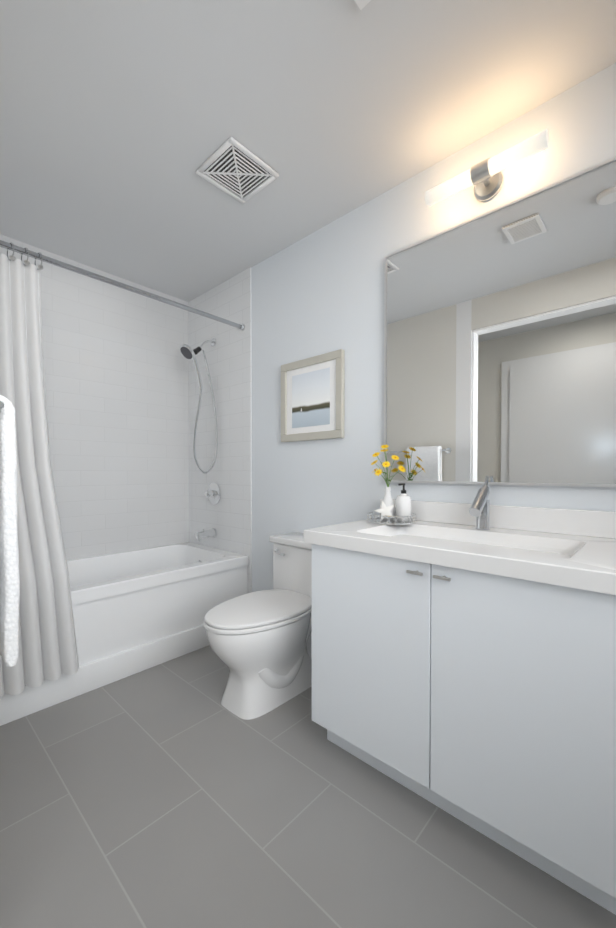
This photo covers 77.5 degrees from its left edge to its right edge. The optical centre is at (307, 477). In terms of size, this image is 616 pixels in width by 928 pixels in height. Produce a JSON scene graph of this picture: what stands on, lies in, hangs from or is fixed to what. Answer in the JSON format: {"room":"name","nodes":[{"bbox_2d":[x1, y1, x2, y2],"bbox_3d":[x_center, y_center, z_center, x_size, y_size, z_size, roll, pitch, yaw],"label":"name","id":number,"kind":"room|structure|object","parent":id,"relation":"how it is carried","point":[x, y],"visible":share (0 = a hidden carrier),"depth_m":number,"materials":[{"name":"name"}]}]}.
{"room":"bathroom","nodes":[
{"label":"bathroom","id":0,"kind":"room"},
{"bbox_2d":[0,234,188,559],"bbox_3d":[-1.542,-0.187,2.550,0.100,2.440,1.620,1,1,42],"label":"wall","id":1,"kind":"structure","parent":0,"point":[116,366],"depth_m":2.67,"materials":[{"name":"tile"}]},
{"bbox_2d":[0,645,615,927],"bbox_3d":[-0.509,1.107,1.032,3.700,0.100,2.700,1,1,42],"label":"floor","id":2,"kind":"structure","parent":0,"point":[173,793],"depth_m":1.14,"materials":[{"name":"tile"}]},
{"bbox_2d":[0,542,248,725],"bbox_3d":[-1.185,0.784,2.307,0.768,0.505,1.498,1,1,42],"label":"bathtub","id":3,"kind":"object","parent":2,"relation":"on","point":[136,611],"visible":0.79,"depth_m":2.12,"materials":[{"name":"white ceramic"}]},
{"bbox_2d":[204,532,311,719],"bbox_3d":[-0.171,0.687,1.901,0.436,0.712,0.739,1,1,42],"label":"toilet","id":4,"kind":"object","parent":2,"relation":"on","point":[260,642],"visible":0.88,"depth_m":1.75,"materials":[{"name":"white ceramic"}]},
{"bbox_2d":[304,476,615,914],"bbox_3d":[0.551,0.524,1.353,1.020,1.057,0.577,1,1,42],"label":"bathroom vanity","id":5,"kind":"object","parent":2,"relation":"on","point":[464,662],"visible":0.9,"depth_m":1.09,"materials":[{"name":"white paint"}]},
{"bbox_2d":[367,444,416,524],"bbox_3d":[0.364,0.022,1.710,0.236,0.346,0.218,1,1,42],"label":"decorative tray","id":6,"kind":"object","parent":5,"relation":"on","point":[387,510],"visible":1,"depth_m":1.68,"materials":[{"name":"white ceramic"}]},
{"bbox_2d":[380,487,395,519],"bbox_3d":[0.365,0.116,1.751,0.072,0.148,0.072,1,1,42],"label":"vase","id":7,"kind":"object","parent":6,"relation":"on","point":[388,501],"depth_m":1.73,"materials":[{"name":"white ceramic"}]},
{"bbox_2d":[469,476,489,529],"bbox_3d":[0.667,0.096,1.479,0.054,0.207,0.158,1,1,42],"label":"faucet","id":8,"kind":"object","parent":5,"relation":"on","point":[480,507],"depth_m":1.47,"materials":[{"name":"silver metal"}]},
{"bbox_2d":[0,0,615,301],"bbox_3d":[-0.509,-1.432,0.991,3.700,0.100,2.700,1,1,42],"label":"ceiling","id":9,"kind":"structure","parent":0,"point":[122,122],"depth_m":1.43,"materials":[{"name":"white paint"}]},
{"bbox_2d":[195,137,278,203],"bbox_3d":[-0.321,-1.387,1.747,0.270,0.014,0.270,1,1,42],"label":"ceiling vent","id":10,"kind":"object","parent":9,"relation":"in","point":[235,169],"visible":1,"depth_m":1.74,"materials":[{"name":"grey"}]},
{"bbox_2d":[354,0,370,9],"bbox_3d":[0.155,-1.376,0.992,0.180,0.012,0.196,1,1,42],"label":"ceiling vent","id":11,"kind":"object","parent":9,"relation":"in","point":[361,4],"visible":1,"depth_m":1.11,"materials":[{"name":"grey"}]},
{"bbox_2d":[251,63,615,591],"bbox_3d":[0.367,-0.178,1.972,3.700,2.440,0.100,1,1,42],"label":"wall","id":12,"kind":"structure","parent":0,"point":[318,292],"depth_m":1.99,"materials":[{"name":"white paint"}]},
{"bbox_2d":[188,267,251,592],"bbox_3d":[-0.672,-0.192,2.846,0.784,2.439,0.008,1,1,42],"label":"wall tiles","id":13,"kind":"structure","parent":12,"relation":"attached to","point":[228,516],"depth_m":2.78,"materials":[{"name":"white tile"}]},
{"bbox_2d":[180,338,217,473],"bbox_3d":[-0.790,-0.532,2.762,0.160,1.008,0.268,1,1,42],"label":"shower","id":14,"kind":"object","parent":13,"relation":"attached to","point":[187,352],"visible":1,"depth_m":2.79,"materials":[{"name":"silver metal"}]},
{"bbox_2d":[195,528,216,540],"bbox_3d":[-0.752,0.413,2.817,0.068,0.079,0.159,1,1,42],"label":"tub spout","id":15,"kind":"object","parent":13,"relation":"attached to","point":[200,535],"visible":1,"depth_m":2.80,"materials":[{"name":"silver metal"}]},
{"bbox_2d":[205,483,220,504],"bbox_3d":[-0.721,0.118,2.838,0.175,0.164,0.077,1,1,42],"label":"valve","id":16,"kind":"object","parent":13,"relation":"attached to","point":[213,493],"visible":1,"depth_m":2.83,"materials":[{"name":"silver metal"}]},
{"bbox_2d":[281,349,344,441],"bbox_3d":[0.014,-0.451,2.200,0.472,0.469,0.027,1,1,42],"label":"picture","id":17,"kind":"object","parent":12,"relation":"attached to","point":[312,398],"visible":1,"depth_m":2.17,"materials":[{"name":"grey wood"}]},
{"bbox_2d":[292,367,329,427],"bbox_3d":[0.012,-0.451,2.198,0.290,0.310,0.002,1,1,42],"label":"art","id":18,"kind":"object","parent":17,"relation":"attached to","point":[310,387],"depth_m":2.19,"materials":[{"name":"multicoloured"}]},
{"bbox_2d":[425,129,549,205],"bbox_3d":[0.692,-1.181,1.510,0.444,0.112,0.114,1,1,42],"label":"sconce","id":19,"kind":"object","parent":12,"relation":"attached to","point":[485,177],"visible":1,"depth_m":1.49,"materials":[{"name":"white glass"}]},
{"bbox_2d":[384,157,615,486],"bbox_3d":[0.831,-0.518,1.458,1.232,1.093,0.019,1,1,42],"label":"mirror","id":20,"kind":"object","parent":12,"relation":"attached to","point":[500,345],"visible":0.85,"depth_m":1.49,"materials":[{"name":"clear glass"}]},
{"bbox_3d":[-0.725,-0.158,0.775,3.500,2.440,0.100,1,1,42],"label":"wall","id":21,"kind":"structure","parent":0,"visible":0},
{"bbox_2d":[0,395,19,666],"bbox_3d":[-1.046,0.145,1.218,0.653,0.760,0.112,1,1,42],"label":"towel","id":22,"kind":"object","parent":21,"relation":"attached to","point":[9,600],"visible":1,"depth_m":1.06,"materials":[{"name":"white fabric"}]},
{"bbox_3d":[-1.691,-0.174,1.730,0.785,2.439,0.008,1,1,42],"label":"wall tiles","id":23,"kind":"structure","parent":0,"visible":0},
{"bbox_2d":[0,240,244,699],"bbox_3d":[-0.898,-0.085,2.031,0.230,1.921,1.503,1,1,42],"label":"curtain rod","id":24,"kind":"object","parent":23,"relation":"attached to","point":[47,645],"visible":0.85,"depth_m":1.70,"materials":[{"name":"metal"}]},
{"bbox_2d":[0,254,78,699],"bbox_3d":[-1.250,-0.039,1.646,0.230,1.843,0.427,1,1,42],"label":"curtain","id":25,"kind":"object","parent":24,"relation":"hanging from","point":[47,638],"depth_m":1.70,"materials":[{"name":"white fabric"}]}
]}

